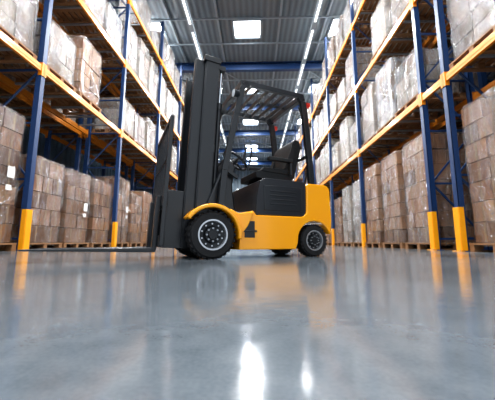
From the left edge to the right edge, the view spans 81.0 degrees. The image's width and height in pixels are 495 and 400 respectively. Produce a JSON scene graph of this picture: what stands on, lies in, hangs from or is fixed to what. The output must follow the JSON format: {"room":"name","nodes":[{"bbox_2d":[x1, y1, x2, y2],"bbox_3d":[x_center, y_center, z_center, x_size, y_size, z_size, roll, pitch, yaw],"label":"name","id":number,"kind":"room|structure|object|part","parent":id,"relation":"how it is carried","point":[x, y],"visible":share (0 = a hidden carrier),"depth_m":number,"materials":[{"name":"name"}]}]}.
{"room":"warehouse","nodes":[
{"label":"warehouse","id":0,"kind":"room"},
{"bbox_2d":[0,103,151,246],"bbox_3d":[-8.542,-2.794,22.359,0.200,12.300,49.000,0,-8,1],"label":"wall","id":1,"kind":"structure","parent":0,"point":[66,158],"depth_m":13.72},
{"bbox_2d":[151,15,339,161],"bbox_3d":[0.568,-8.583,23.465,18.035,0.125,44.060,0,-8,1],"label":"roof beams","id":2,"kind":"structure","parent":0,"point":[335,16],"depth_m":17.58,"materials":[{"name":"metal"}]},
{"bbox_2d":[108,0,385,166],"bbox_3d":[0.558,-8.999,23.121,18.400,0.200,49.200,0,-8,1],"label":"ceiling","id":3,"kind":"structure","parent":0,"point":[296,29],"depth_m":17.62,"materials":[{"name":"grey metal"}]},
{"bbox_2d":[151,21,168,40],"bbox_3d":[-5.611,-9.754,16.721,1.700,0.140,1.540,0,-8,1],"label":"skylight window","id":4,"kind":"structure","parent":3,"relation":"attached to","point":[157,24],"depth_m":16.49,"materials":[{"name":"white glass"}]},
{"bbox_2d":[181,0,231,160],"bbox_3d":[-2.756,-8.458,22.523,0.240,1.038,46.000,0,-8,1],"label":"light trunking","id":5,"kind":"object","parent":3,"relation":"hanging from","point":[184,2],"visible":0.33,"depth_m":15.57,"materials":[{"name":"grey metal"}]},
{"bbox_2d":[231,19,262,39],"bbox_3d":[-0.012,-9.775,16.577,1.700,0.140,1.540,0,-8,1],"label":"skylight window","id":6,"kind":"structure","parent":3,"relation":"attached to","point":[245,28],"depth_m":16.60,"materials":[{"name":"white glass"}]},
{"bbox_2d":[242,118,258,125],"bbox_3d":[0.323,-7.912,29.439,1.700,0.140,1.540,0,-8,1],"label":"skylight window","id":7,"kind":"structure","parent":3,"relation":"attached to","point":[243,119],"depth_m":29.60,"materials":[{"name":"white glass"}]},
{"bbox_2d":[245,144,257,147],"bbox_3d":[0.520,-6.824,36.958,1.700,0.140,1.540,0,-8,1],"label":"skylight window","id":8,"kind":"structure","parent":3,"relation":"attached to","point":[246,145],"depth_m":36.65,"materials":[{"name":"white glass"}]},
{"bbox_2d":[245,88,259,94],"bbox_3d":[0.158,-8.829,23.107,1.700,0.140,1.540,0,-8,1],"label":"skylight window","id":9,"kind":"structure","parent":3,"relation":"attached to","point":[251,90],"depth_m":23.50,"materials":[{"name":"white glass"}]},
{"bbox_2d":[279,0,322,148],"bbox_3d":[3.641,-8.482,22.359,0.240,1.038,46.000,0,-8,1],"label":"light trunking","id":10,"kind":"object","parent":3,"relation":"hanging from","point":[319,2],"visible":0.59,"depth_m":17.20,"materials":[{"name":"grey metal"}]},
{"bbox_2d":[307,82,321,91],"bbox_3d":[5.656,-8.850,22.966,1.700,0.140,1.540,0,-8,1],"label":"skylight window","id":11,"kind":"structure","parent":3,"relation":"attached to","point":[313,84],"depth_m":22.73,"materials":[{"name":"white glass"}]},
{"bbox_2d":[326,18,338,37],"bbox_3d":[5.486,-9.795,16.437,1.700,0.140,1.540,0,-8,1],"label":"skylight window","id":12,"kind":"structure","parent":3,"relation":"attached to","point":[331,30],"depth_m":16.49,"materials":[{"name":"white glass"}]},
{"bbox_2d":[0,245,494,399],"bbox_3d":[0.517,3.093,19.754,18.000,0.100,52.000,0,-8,1],"label":"floor","id":13,"kind":"structure","parent":0,"point":[343,322],"depth_m":0.63,"materials":[{"name":"concrete"}]},
{"bbox_2d":[0,104,25,250],"bbox_3d":[-5.224,-0.450,5.468,1.150,2.818,1.120,0,-8,3],"label":"load","id":14,"kind":"object","parent":13,"relation":"on","point":[12,128],"visible":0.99,"depth_m":5.72,"materials":[{"name":"brown cardboard"}]},
{"bbox_2d":[0,154,64,249],"bbox_3d":[-5.182,0.095,6.782,1.150,2.116,1.120,0,-8,3],"label":"load","id":15,"kind":"object","parent":13,"relation":"on","point":[48,179],"visible":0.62,"depth_m":6.71,"materials":[{"name":"brown cardboard"}]},
{"bbox_2d":[30,168,91,247],"bbox_3d":[-5.173,0.270,8.000,1.150,2.119,1.120,0,-8,1],"label":"load","id":16,"kind":"object","parent":13,"relation":"on","point":[77,186],"visible":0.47,"depth_m":7.97,"materials":[{"name":"brown cardboard"}]},
{"bbox_2d":[57,178,111,246],"bbox_3d":[-5.117,0.447,9.216,1.150,2.116,1.120,0,-8,2],"label":"load","id":17,"kind":"object","parent":13,"relation":"on","point":[98,221],"visible":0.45,"depth_m":9.04,"materials":[{"name":"brown cardboard"}]},
{"bbox_2d":[0,10,171,242],"bbox_3d":[-6.293,-2.766,20.113,1.330,11.600,34.760,0,-8,1],"label":"rack","id":18,"kind":"object","parent":13,"relation":"on","point":[48,134],"visible":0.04,"depth_m":10.34,"materials":[{"name":"blue painted steel"},{"name":"orange painted steel"}]},
{"bbox_2d":[0,86,50,115],"bbox_3d":[-6.619,-3.564,8.593,1.150,1.718,1.150,0,-8,3],"label":"load","id":19,"kind":"object","parent":18,"relation":"on","point":[15,102],"visible":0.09,"depth_m":8.46,"materials":[{"name":"brown wood"}]},
{"bbox_2d":[34,0,57,20],"bbox_3d":[-6.610,-6.405,9.004,1.150,2.118,1.150,0,-8,1],"label":"load","id":20,"kind":"object","parent":18,"relation":"on","point":[54,16],"visible":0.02,"depth_m":8.74,"materials":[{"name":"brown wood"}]},
{"bbox_2d":[23,109,76,129],"bbox_3d":[-6.565,-3.244,9.773,1.150,1.422,1.150,0,-8,1],"label":"load","id":21,"kind":"object","parent":18,"relation":"on","point":[43,121],"visible":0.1,"depth_m":9.79,"materials":[{"name":"brown wood"}]},
{"bbox_2d":[52,110,97,143],"bbox_3d":[-6.503,-3.190,11.189,1.150,1.722,1.150,0,-8,1],"label":"load","id":22,"kind":"object","parent":18,"relation":"on","point":[85,119],"visible":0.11,"depth_m":10.84,"materials":[{"name":"brown wood"}]},
{"bbox_2d":[75,135,112,152],"bbox_3d":[-6.463,-2.865,12.369,1.150,1.416,1.150,0,-8,2],"label":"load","id":23,"kind":"object","parent":18,"relation":"on","point":[83,146],"visible":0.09,"depth_m":12.29,"materials":[{"name":"brown wood"}]},
{"bbox_2d":[100,70,117,95],"bbox_3d":[-6.505,-5.757,12.789,1.150,1.921,1.150,0,-8,0],"label":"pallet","id":24,"kind":"object","parent":18,"relation":"on","point":[103,93],"visible":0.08,"depth_m":13.04,"materials":[{"name":"brown wood"}]},
{"bbox_2d":[92,150,125,160],"bbox_3d":[-6.425,-3.040,13.622,1.150,2.122,1.150,0,-8,2],"label":"load","id":25,"kind":"object","parent":18,"relation":"on","point":[99,156],"visible":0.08,"depth_m":13.52,"materials":[{"name":"brown wood"}]},
{"bbox_2d":[100,84,127,98],"bbox_3d":[-6.472,-5.484,13.977,1.150,1.722,1.150,0,-8,2],"label":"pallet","id":26,"kind":"object","parent":18,"relation":"on","point":[116,84],"visible":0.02,"depth_m":13.32,"materials":[{"name":"brown wood"}]},
{"bbox_2d":[106,154,131,167],"bbox_3d":[-6.433,-2.637,14.989,1.150,1.716,1.150,0,-8,3],"label":"load","id":27,"kind":"object","parent":18,"relation":"on","point":[124,154],"visible":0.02,"depth_m":14.83,"materials":[{"name":"brown wood"}]},
{"bbox_2d":[120,163,142,172],"bbox_3d":[-6.353,-2.317,16.168,1.150,1.420,1.150,0,-8,1],"label":"load","id":28,"kind":"object","parent":18,"relation":"on","point":[137,163],"visible":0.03,"depth_m":16.03,"materials":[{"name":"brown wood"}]},
{"bbox_2d":[128,169,148,177],"bbox_3d":[-6.376,-2.142,17.372,1.150,1.420,1.150,0,-8,2],"label":"load","id":29,"kind":"object","parent":18,"relation":"on","point":[141,174],"visible":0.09,"depth_m":17.23,"materials":[{"name":"brown wood"}]},
{"bbox_2d":[137,178,152,182],"bbox_3d":[-6.297,-2.088,18.787,1.150,1.718,1.150,0,-8,1],"label":"load","id":30,"kind":"object","parent":18,"relation":"on","point":[137,178],"visible":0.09,"depth_m":18.62,"materials":[{"name":"brown wood"}]},
{"bbox_2d":[87,176,130,246],"bbox_3d":[-5.075,0.445,10.610,1.150,2.520,1.120,0,-8,1],"label":"load","id":31,"kind":"object","parent":13,"relation":"on","point":[123,203],"visible":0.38,"depth_m":10.59,"materials":[{"name":"brown cardboard"}]},
{"bbox_2d":[0,0,218,250],"bbox_3d":[-4.828,-2.771,20.076,1.361,11.600,34.800,0,-8,1],"label":"rack","id":32,"kind":"object","parent":13,"relation":"on","point":[40,66],"visible":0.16,"depth_m":9.04,"materials":[{"name":"blue painted steel"},{"name":"orange painted steel"}]},
{"bbox_2d":[0,0,38,63],"bbox_3d":[-5.234,-3.945,5.974,1.150,1.722,1.120,0,-8,1],"label":"load","id":33,"kind":"object","parent":32,"relation":"on","point":[17,18],"visible":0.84,"depth_m":6.11,"materials":[{"name":"white plastic"}]},
{"bbox_2d":[0,17,76,94],"bbox_3d":[-5.174,-3.598,7.317,1.150,1.418,1.120,0,-8,1],"label":"load","id":34,"kind":"object","parent":32,"relation":"on","point":[61,57],"visible":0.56,"depth_m":7.18,"materials":[{"name":"beige cardboard"}]},
{"bbox_2d":[42,0,85,5],"bbox_3d":[-5.140,-6.390,7.721,1.150,1.722,1.120,0,-8,1],"label":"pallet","id":35,"kind":"object","parent":32,"relation":"on","point":[55,2],"visible":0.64,"depth_m":8.11,"materials":[{"name":"brown wood"}]},
{"bbox_2d":[43,35,101,114],"bbox_3d":[-5.115,-3.668,8.569,1.150,1.916,1.120,0,-8,1],"label":"load","id":36,"kind":"object","parent":32,"relation":"on","point":[88,62],"visible":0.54,"depth_m":8.40,"materials":[{"name":"brown cardboard"}]},
{"bbox_2d":[52,0,105,36],"bbox_3d":[-5.163,-6.063,8.917,1.150,1.416,1.120,0,-8,1],"label":"load","id":37,"kind":"object","parent":32,"relation":"on","point":[96,7],"visible":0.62,"depth_m":8.88,"materials":[{"name":"brown wood"}]},
{"bbox_2d":[78,2,122,59],"bbox_3d":[-5.138,-5.886,10.134,1.150,1.416,1.120,0,-8,2],"label":"load","id":38,"kind":"object","parent":32,"relation":"on","point":[113,32],"visible":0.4,"depth_m":10.00,"materials":[{"name":"white plastic"}]},
{"bbox_2d":[92,97,134,142],"bbox_3d":[-5.070,-3.049,11.116,1.150,1.422,1.120,0,-8,1],"label":"load","id":39,"kind":"object","parent":32,"relation":"on","point":[110,109],"visible":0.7,"depth_m":10.71,"materials":[{"name":"white plastic"}]},
{"bbox_2d":[100,20,137,80],"bbox_3d":[-5.107,-5.939,11.536,1.150,1.921,1.120,0,-8,2],"label":"load","id":40,"kind":"object","parent":32,"relation":"on","point":[133,39],"visible":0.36,"depth_m":11.44,"materials":[{"name":"white plastic"}]},
{"bbox_2d":[109,112,145,152],"bbox_3d":[-5.076,-2.871,12.334,1.150,1.418,1.120,0,-8,3],"label":"load","id":41,"kind":"object","parent":32,"relation":"on","point":[138,133],"visible":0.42,"depth_m":12.28,"materials":[{"name":"white plastic"}]},
{"bbox_2d":[113,37,149,95],"bbox_3d":[-5.045,-5.860,12.766,1.150,2.118,1.120,0,-8,2],"label":"load","id":42,"kind":"object","parent":32,"relation":"on","point":[142,65],"visible":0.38,"depth_m":12.59,"materials":[{"name":"white plastic"}]},
{"bbox_2d":[118,0,151,42],"bbox_3d":[-5.075,-8.186,13.104,1.150,1.619,1.120,0,-8,3],"label":"load","id":43,"kind":"object","parent":32,"relation":"on","point":[143,10],"visible":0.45,"depth_m":12.78,"materials":[{"name":"white plastic"}]},
{"bbox_2d":[123,117,155,159],"bbox_3d":[-4.997,-2.845,13.571,1.150,1.722,1.120,0,-8,2],"label":"load","id":44,"kind":"object","parent":32,"relation":"on","point":[150,129],"visible":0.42,"depth_m":13.48,"materials":[{"name":"white plastic"}]},
{"bbox_2d":[125,55,157,107],"bbox_3d":[-5.030,-5.684,13.983,1.150,2.118,1.120,0,-8,1],"label":"load","id":45,"kind":"object","parent":32,"relation":"on","point":[152,79],"visible":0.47,"depth_m":13.81,"materials":[{"name":"white plastic"}]},
{"bbox_2d":[135,125,163,167],"bbox_3d":[-4.948,-2.744,14.950,1.150,1.916,1.120,0,-8,2],"label":"load","id":46,"kind":"object","parent":32,"relation":"on","point":[161,130],"visible":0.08,"depth_m":14.76,"materials":[{"name":"beige cardboard"}]},
{"bbox_2d":[138,72,165,119],"bbox_3d":[-5.009,-5.488,15.349,1.150,2.122,1.120,0,-8,3],"label":"load","id":47,"kind":"object","parent":32,"relation":"on","point":[163,92],"visible":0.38,"depth_m":15.27,"materials":[{"name":"white plastic"}]},
{"bbox_2d":[144,23,159,59],"bbox_3d":[-5.033,-7.811,14.291,1.150,1.216,1.120,0,-8,0],"label":"load","id":48,"kind":"object","parent":32,"relation":"on","point":[155,39],"visible":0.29,"depth_m":14.29,"materials":[{"name":"white plastic"}]},
{"bbox_2d":[153,30,167,74],"bbox_3d":[-4.992,-7.959,15.707,1.150,1.915,1.120,0,-8,2],"label":"load","id":49,"kind":"object","parent":32,"relation":"on","point":[165,45],"visible":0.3,"depth_m":15.70,"materials":[{"name":"white plastic"}]},
{"bbox_2d":[150,89,172,128],"bbox_3d":[-4.928,-5.209,16.550,1.150,1.915,1.120,0,-8,2],"label":"load","id":50,"kind":"object","parent":32,"relation":"on","point":[169,101],"visible":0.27,"depth_m":16.36,"materials":[{"name":"white plastic"}]},
{"bbox_2d":[162,46,174,86],"bbox_3d":[-4.923,-7.782,16.922,1.150,1.915,1.120,0,-8,1],"label":"load","id":51,"kind":"object","parent":32,"relation":"on","point":[171,59],"visible":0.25,"depth_m":16.74,"materials":[{"name":"white plastic"}]},
{"bbox_2d":[161,97,178,135],"bbox_3d":[-4.915,-5.134,17.782,1.150,2.119,1.120,0,-8,2],"label":"load","id":52,"kind":"object","parent":32,"relation":"on","point":[175,105],"visible":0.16,"depth_m":17.80,"materials":[{"name":"white plastic"}]},
{"bbox_2d":[166,64,179,96],"bbox_3d":[-4.906,-7.460,18.119,1.150,1.619,1.120,0,-8,0],"label":"load","id":53,"kind":"object","parent":32,"relation":"on","point":[176,72],"visible":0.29,"depth_m":18.03,"materials":[{"name":"white plastic"}]},
{"bbox_2d":[169,145,177,177],"bbox_3d":[-4.883,-2.295,17.370,1.150,1.722,1.120,0,-8,1],"label":"load","id":54,"kind":"object","parent":32,"relation":"on","point":[173,167],"visible":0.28,"depth_m":17.30,"materials":[{"name":"white plastic"}]},
{"bbox_2d":[172,111,182,143],"bbox_3d":[-4.847,-4.837,19.132,1.150,1.919,1.120,0,-8,2],"label":"load","id":55,"kind":"object","parent":32,"relation":"on","point":[174,138],"visible":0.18,"depth_m":19.09,"materials":[{"name":"white plastic"}]},
{"bbox_2d":[173,81,183,106],"bbox_3d":[-4.898,-7.261,19.484,1.150,1.617,1.120,0,-8,0],"label":"load","id":56,"kind":"object","parent":32,"relation":"on","point":[182,96],"visible":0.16,"depth_m":19.62,"materials":[{"name":"white plastic"}]},
{"bbox_2d":[178,82,185,112],"bbox_3d":[-4.816,-7.233,20.721,1.150,1.915,1.120,0,-8,1],"label":"load","id":57,"kind":"object","parent":32,"relation":"on","point":[182,109],"visible":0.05,"depth_m":20.34,"materials":[{"name":"brown plastic"}]},
{"bbox_2d":[103,193,141,246],"bbox_3d":[-5.036,0.821,11.798,1.150,2.116,1.120,0,-8,1],"label":"load","id":58,"kind":"object","parent":13,"relation":"on","point":[134,212],"visible":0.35,"depth_m":11.64,"materials":[{"name":"brown cardboard"}]},
{"bbox_2d":[129,191,151,245],"bbox_3d":[-5.021,0.848,13.037,1.150,2.418,1.120,0,-8,2],"label":"load","id":59,"kind":"object","parent":13,"relation":"on","point":[146,197],"visible":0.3,"depth_m":12.79,"materials":[{"name":"brown cardboard"}]},
{"bbox_2d":[17,54,330,258],"bbox_3d":[-0.617,-0.520,3.661,3.351,2.447,1.070,4,-9,-24],"label":"forklift","id":60,"kind":"object","parent":13,"relation":"on","point":[204,218],"visible":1,"depth_m":3.48,"materials":[{"name":"metal"}]},
{"bbox_3d":[-0.875,-0.130,3.486,0.380,1.390,1.030,7,-10,-24],"label":"carriage backrest","id":61,"kind":"part","parent":60,"relation":"part of","materials":[{"name":"black paint"}]},
{"bbox_3d":[0.237,0.027,3.964,0.711,0.449,0.923,4,-9,-24],"label":"hood panel","id":62,"kind":"part","parent":60,"relation":"part of","materials":[{"name":"black paint"}]},
{"bbox_3d":[0.325,-0.503,4.088,0.696,0.646,0.660,4,-9,-24],"label":"driver seat","id":63,"kind":"part","parent":60,"relation":"part of","materials":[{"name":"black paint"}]},
{"bbox_2d":[325,199,334,244],"bbox_3d":[5.011,1.316,16.963,1.150,2.618,1.200,0,-8,2],"label":"load","id":64,"kind":"object","parent":13,"relation":"on","point":[327,235],"visible":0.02,"depth_m":16.37,"materials":[{"name":"brown cardboard"}]},
{"bbox_2d":[328,201,335,244],"bbox_3d":[5.013,1.268,15.585,1.150,2.316,1.200,0,-8,0],"label":"load","id":65,"kind":"object","parent":13,"relation":"on","point":[330,234],"visible":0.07,"depth_m":15.64,"materials":[{"name":"brown cardboard"}]},
{"bbox_2d":[334,197,357,245],"bbox_3d":[4.927,1.059,14.142,1.150,2.318,1.200,0,-8,3],"label":"load","id":66,"kind":"object","parent":13,"relation":"on","point":[339,237],"visible":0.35,"depth_m":13.97,"materials":[{"name":"brown cardboard"}]},
{"bbox_2d":[342,185,370,245],"bbox_3d":[4.899,0.713,12.808,1.150,2.621,1.200,0,-8,1],"label":"load","id":67,"kind":"object","parent":13,"relation":"on","point":[348,223],"visible":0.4,"depth_m":12.73,"materials":[{"name":"brown cardboard"}]},
{"bbox_2d":[352,180,377,246],"bbox_3d":[4.890,0.518,11.451,1.150,2.617,1.200,0,-8,0],"label":"load","id":68,"kind":"object","parent":13,"relation":"on","point":[357,220],"visible":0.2,"depth_m":11.60,"materials":[{"name":"white plastic"}]},
{"bbox_2d":[364,163,415,247],"bbox_3d":[4.806,0.214,10.022,1.150,2.810,1.200,0,-8,1],"label":"load","id":69,"kind":"object","parent":13,"relation":"on","point":[372,179],"visible":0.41,"depth_m":9.81,"materials":[{"name":"brown cardboard"}]},
{"bbox_2d":[289,0,494,251],"bbox_3d":[5.033,-2.889,19.264,1.380,11.600,34.690,0,-8,1],"label":"rack","id":70,"kind":"object","parent":13,"relation":"on","point":[462,239],"visible":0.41,"depth_m":6.96,"materials":[{"name":"blue painted steel"},{"name":"orange painted steel"}]},
{"bbox_2d":[294,164,302,181],"bbox_3d":[5.298,-2.767,28.897,1.150,1.719,1.200,0,-8,3],"label":"load","id":71,"kind":"object","parent":70,"relation":"on","point":[299,177],"visible":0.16,"depth_m":28.43,"materials":[{"name":"white plastic"}]},
{"bbox_2d":[298,126,301,144],"bbox_3d":[5.228,-5.794,26.477,1.150,1.617,1.200,0,-8,1],"label":"load","id":72,"kind":"object","parent":70,"relation":"on","point":[299,132],"visible":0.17,"depth_m":26.41,"materials":[{"name":"white plastic"}]},
{"bbox_2d":[298,150,305,175],"bbox_3d":[5.219,-3.369,26.126,1.150,2.118,1.200,0,-8,3],"label":"load","id":73,"kind":"object","parent":70,"relation":"on","point":[300,165],"visible":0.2,"depth_m":26.08,"materials":[{"name":"white plastic"}]},
{"bbox_2d":[308,102,319,122],"bbox_3d":[5.065,-6.393,20.938,1.150,1.216,1.200,0,-8,1],"label":"load","id":74,"kind":"object","parent":70,"relation":"on","point":[314,117],"visible":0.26,"depth_m":20.97,"materials":[{"name":"white plastic"}]},
{"bbox_2d":[310,128,320,157],"bbox_3d":[5.105,-4.167,20.615,1.150,2.116,1.200,0,-8,2],"label":"load","id":75,"kind":"object","parent":70,"relation":"on","point":[317,155],"visible":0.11,"depth_m":20.85,"materials":[{"name":"white plastic"}]},
{"bbox_2d":[312,84,323,113],"bbox_3d":[5.043,-6.801,19.522,1.150,1.618,1.200,0,-8,1],"label":"load","id":76,"kind":"object","parent":70,"relation":"on","point":[315,91],"visible":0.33,"depth_m":19.31,"materials":[{"name":"white plastic"}]},
{"bbox_2d":[313,115,324,151],"bbox_3d":[5.013,-4.379,19.172,1.150,2.122,1.200,0,-8,2],"label":"load","id":77,"kind":"object","parent":70,"relation":"on","point":[316,127],"visible":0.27,"depth_m":19.09,"materials":[{"name":"white plastic"}]},
{"bbox_2d":[316,157,334,189],"bbox_3d":[5.074,-1.724,18.786,1.150,1.916,1.200,0,-8,2],"label":"load","id":78,"kind":"object","parent":70,"relation":"on","point":[318,163],"visible":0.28,"depth_m":18.67,"materials":[{"name":"white plastic"}]},
{"bbox_2d":[318,78,336,104],"bbox_3d":[5.041,-6.800,18.137,1.150,1.218,1.200,0,-8,3],"label":"load","id":79,"kind":"object","parent":70,"relation":"on","point":[320,86],"visible":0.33,"depth_m":18.07,"materials":[{"name":"cardboard"}]},
{"bbox_2d":[318,109,339,144],"bbox_3d":[5.018,-4.473,17.801,1.150,1.915,1.200,0,-8,2],"label":"load","id":80,"kind":"object","parent":70,"relation":"on","point":[321,115],"visible":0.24,"depth_m":17.71,"materials":[{"name":"white plastic"}]},
{"bbox_2d":[320,147,341,185],"bbox_3d":[5.037,-2.020,17.445,1.150,2.119,1.200,0,-8,2],"label":"load","id":81,"kind":"object","parent":70,"relation":"on","point":[322,153],"visible":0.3,"depth_m":17.36,"materials":[{"name":"white plastic"}]},
{"bbox_2d":[323,94,339,137],"bbox_3d":[4.972,-4.771,16.461,1.150,2.122,1.200,0,-8,2],"label":"load","id":82,"kind":"object","parent":70,"relation":"on","point":[333,131],"visible":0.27,"depth_m":16.48,"materials":[{"name":"white plastic"}]},
{"bbox_2d":[322,54,343,93],"bbox_3d":[5.002,-7.343,16.832,1.150,1.919,1.200,0,-8,1],"label":"load","id":83,"kind":"object","parent":70,"relation":"on","point":[335,84],"visible":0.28,"depth_m":16.96,"materials":[{"name":"white plastic"}]},
{"bbox_2d":[327,35,346,80],"bbox_3d":[4.920,-7.552,15.389,1.150,1.919,1.200,0,-8,2],"label":"load","id":84,"kind":"object","parent":70,"relation":"on","point":[331,49],"visible":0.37,"depth_m":15.25,"materials":[{"name":"white plastic"}]},
{"bbox_2d":[325,139,350,180],"bbox_3d":[4.979,-2.218,16.091,1.150,2.122,1.200,0,-8,2],"label":"load","id":85,"kind":"object","parent":70,"relation":"on","point":[333,141],"visible":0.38,"depth_m":16.00,"materials":[{"name":"white plastic"}]},
{"bbox_2d":[329,93,354,127],"bbox_3d":[4.917,-4.633,14.966,1.150,1.420,1.200,0,-8,2],"label":"load","id":86,"kind":"object","parent":70,"relation":"on","point":[334,101],"visible":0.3,"depth_m":14.83,"materials":[{"name":"white plastic"}]},
{"bbox_2d":[331,142,357,174],"bbox_3d":[4.903,-2.080,14.597,1.150,1.422,1.200,0,-8,2],"label":"load","id":87,"kind":"object","parent":70,"relation":"on","point":[336,159],"visible":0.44,"depth_m":14.48,"materials":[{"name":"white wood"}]},
{"bbox_2d":[337,78,361,116],"bbox_3d":[4.900,-4.829,13.610,1.150,1.420,1.200,0,-8,2],"label":"load","id":88,"kind":"object","parent":70,"relation":"on","point":[341,90],"visible":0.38,"depth_m":13.54,"materials":[{"name":"white plastic"}]},
{"bbox_2d":[335,15,365,65],"bbox_3d":[4.921,-7.750,14.033,1.150,1.921,1.200,0,-8,2],"label":"load","id":89,"kind":"object","parent":70,"relation":"on","point":[339,36],"visible":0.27,"depth_m":13.89,"materials":[{"name":"cardboard"}]},
{"bbox_2d":[339,116,374,168],"bbox_3d":[4.938,-2.622,13.290,1.150,2.119,1.200,0,-8,0],"label":"load","id":90,"kind":"object","parent":70,"relation":"on","point":[344,128],"visible":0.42,"depth_m":13.12,"materials":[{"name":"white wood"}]},
{"bbox_2d":[342,0,372,46],"bbox_3d":[4.874,-7.796,12.656,1.150,1.619,1.200,0,-8,1],"label":"load","id":91,"kind":"object","parent":70,"relation":"on","point":[365,28],"visible":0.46,"depth_m":12.62,"materials":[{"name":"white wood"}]},
{"bbox_2d":[345,46,379,103],"bbox_3d":[4.863,-5.274,12.291,1.150,1.923,1.200,0,-8,2],"label":"load","id":92,"kind":"object","parent":70,"relation":"on","point":[363,59],"visible":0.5,"depth_m":11.89,"materials":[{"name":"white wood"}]},
{"bbox_2d":[349,118,386,160],"bbox_3d":[4.897,-2.471,11.884,1.150,1.418,1.200,0,-8,2],"label":"load","id":93,"kind":"object","parent":70,"relation":"on","point":[353,133],"visible":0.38,"depth_m":11.82,"materials":[{"name":"cardboard"}]},
{"bbox_2d":[355,0,380,23],"bbox_3d":[4.861,-7.806,11.182,1.150,1.216,1.200,0,-8,2],"label":"load","id":94,"kind":"object","parent":70,"relation":"on","point":[370,5],"visible":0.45,"depth_m":11.27,"materials":[{"name":"brown wood"}]},
{"bbox_2d":[361,82,408,149],"bbox_3d":[4.859,-3.029,10.490,1.150,2.122,1.200,0,-8,2],"label":"load","id":95,"kind":"object","parent":70,"relation":"on","point":[370,119],"visible":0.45,"depth_m":10.33,"materials":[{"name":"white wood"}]},
{"bbox_2d":[370,0,423,64],"bbox_3d":[4.787,-5.578,9.476,1.150,1.718,1.200,0,-8,2],"label":"load","id":96,"kind":"object","parent":70,"relation":"on","point":[381,21],"visible":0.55,"depth_m":9.31,"materials":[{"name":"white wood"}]},
{"bbox_2d":[375,56,432,136],"bbox_3d":[4.822,-3.222,9.134,1.150,2.116,1.200,0,-8,2],"label":"load","id":97,"kind":"object","parent":70,"relation":"on","point":[386,100],"visible":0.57,"depth_m":8.95,"materials":[{"name":"white plastic"}]},
{"bbox_2d":[390,0,448,36],"bbox_3d":[4.784,-5.973,8.149,1.150,2.118,1.200,0,-8,2],"label":"load","id":98,"kind":"object","parent":70,"relation":"on","point":[426,12],"visible":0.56,"depth_m":8.24,"materials":[{"name":"white plastic"}]},
{"bbox_2d":[394,47,465,118],"bbox_3d":[4.740,-3.075,7.731,1.150,1.422,1.200,0,-8,1],"label":"load","id":99,"kind":"object","parent":70,"relation":"on","point":[406,89],"visible":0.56,"depth_m":7.44,"materials":[{"name":"white plastic"}]},
{"bbox_2d":[446,0,494,71],"bbox_3d":[4.707,-3.654,5.480,1.150,1.923,1.200,0,-8,1],"label":"load","id":100,"kind":"object","parent":70,"relation":"on","point":[472,22],"visible":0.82,"depth_m":5.58,"materials":[{"name":"white plastic"}]},
{"bbox_2d":[380,150,426,248],"bbox_3d":[4.793,0.017,8.666,1.150,2.810,1.200,0,-8,1],"label":"load","id":101,"kind":"object","parent":13,"relation":"on","point":[392,179],"visible":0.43,"depth_m":8.46,"materials":[{"name":"brown cardboard"}]},
{"bbox_2d":[329,23,494,199],"bbox_3d":[6.508,-2.894,19.226,1.330,11.600,34.650,0,-8,1],"label":"rack","id":102,"kind":"object","parent":13,"relation":"on","point":[483,81],"visible":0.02,"depth_m":8.25,"materials":[{"name":"metal"}]},
{"bbox_2d":[422,8,452,49],"bbox_3d":[6.247,-5.784,9.468,1.150,2.122,1.240,0,-8,0],"label":"load","id":103,"kind":"object","parent":102,"relation":"on","point":[447,11],"visible":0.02,"depth_m":9.03,"materials":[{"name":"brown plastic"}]},
{"bbox_2d":[429,111,462,133],"bbox_3d":[6.249,-3.132,9.084,1.150,1.923,1.240,0,-8,2],"label":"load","id":104,"kind":"object","parent":102,"relation":"on","point":[458,124],"visible":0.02,"depth_m":8.88,"materials":[{"name":"brown cardboard"}]},
{"bbox_2d":[454,63,494,118],"bbox_3d":[6.210,-3.226,7.734,1.150,1.722,1.240,0,-8,1],"label":"load","id":105,"kind":"object","parent":102,"relation":"on","point":[492,74],"visible":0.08,"depth_m":7.28,"materials":[{"name":"brown cardboard"}]},
{"bbox_2d":[401,132,483,249],"bbox_3d":[4.768,-0.179,7.310,1.150,2.810,1.200,0,-8,1],"label":"load","id":106,"kind":"object","parent":13,"relation":"on","point":[414,173],"visible":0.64,"depth_m":6.99,"materials":[{"name":"brown cardboard"}]},
{"bbox_2d":[461,86,494,252],"bbox_3d":[4.723,-0.513,5.025,1.150,2.817,1.200,0,-8,2],"label":"load","id":107,"kind":"object","parent":13,"relation":"on","point":[478,117],"visible":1,"depth_m":5.24,"materials":[{"name":"brown cardboard"}]},
{"bbox_2d":[232,167,269,191],"bbox_3d":[1.191,0.697,46.465,18.400,12.300,0.200,0,-8,1],"label":"wall","id":108,"kind":"structure","parent":0,"point":[236,183],"depth_m":47.05,"materials":[{"name":"grey metal"}]}
]}

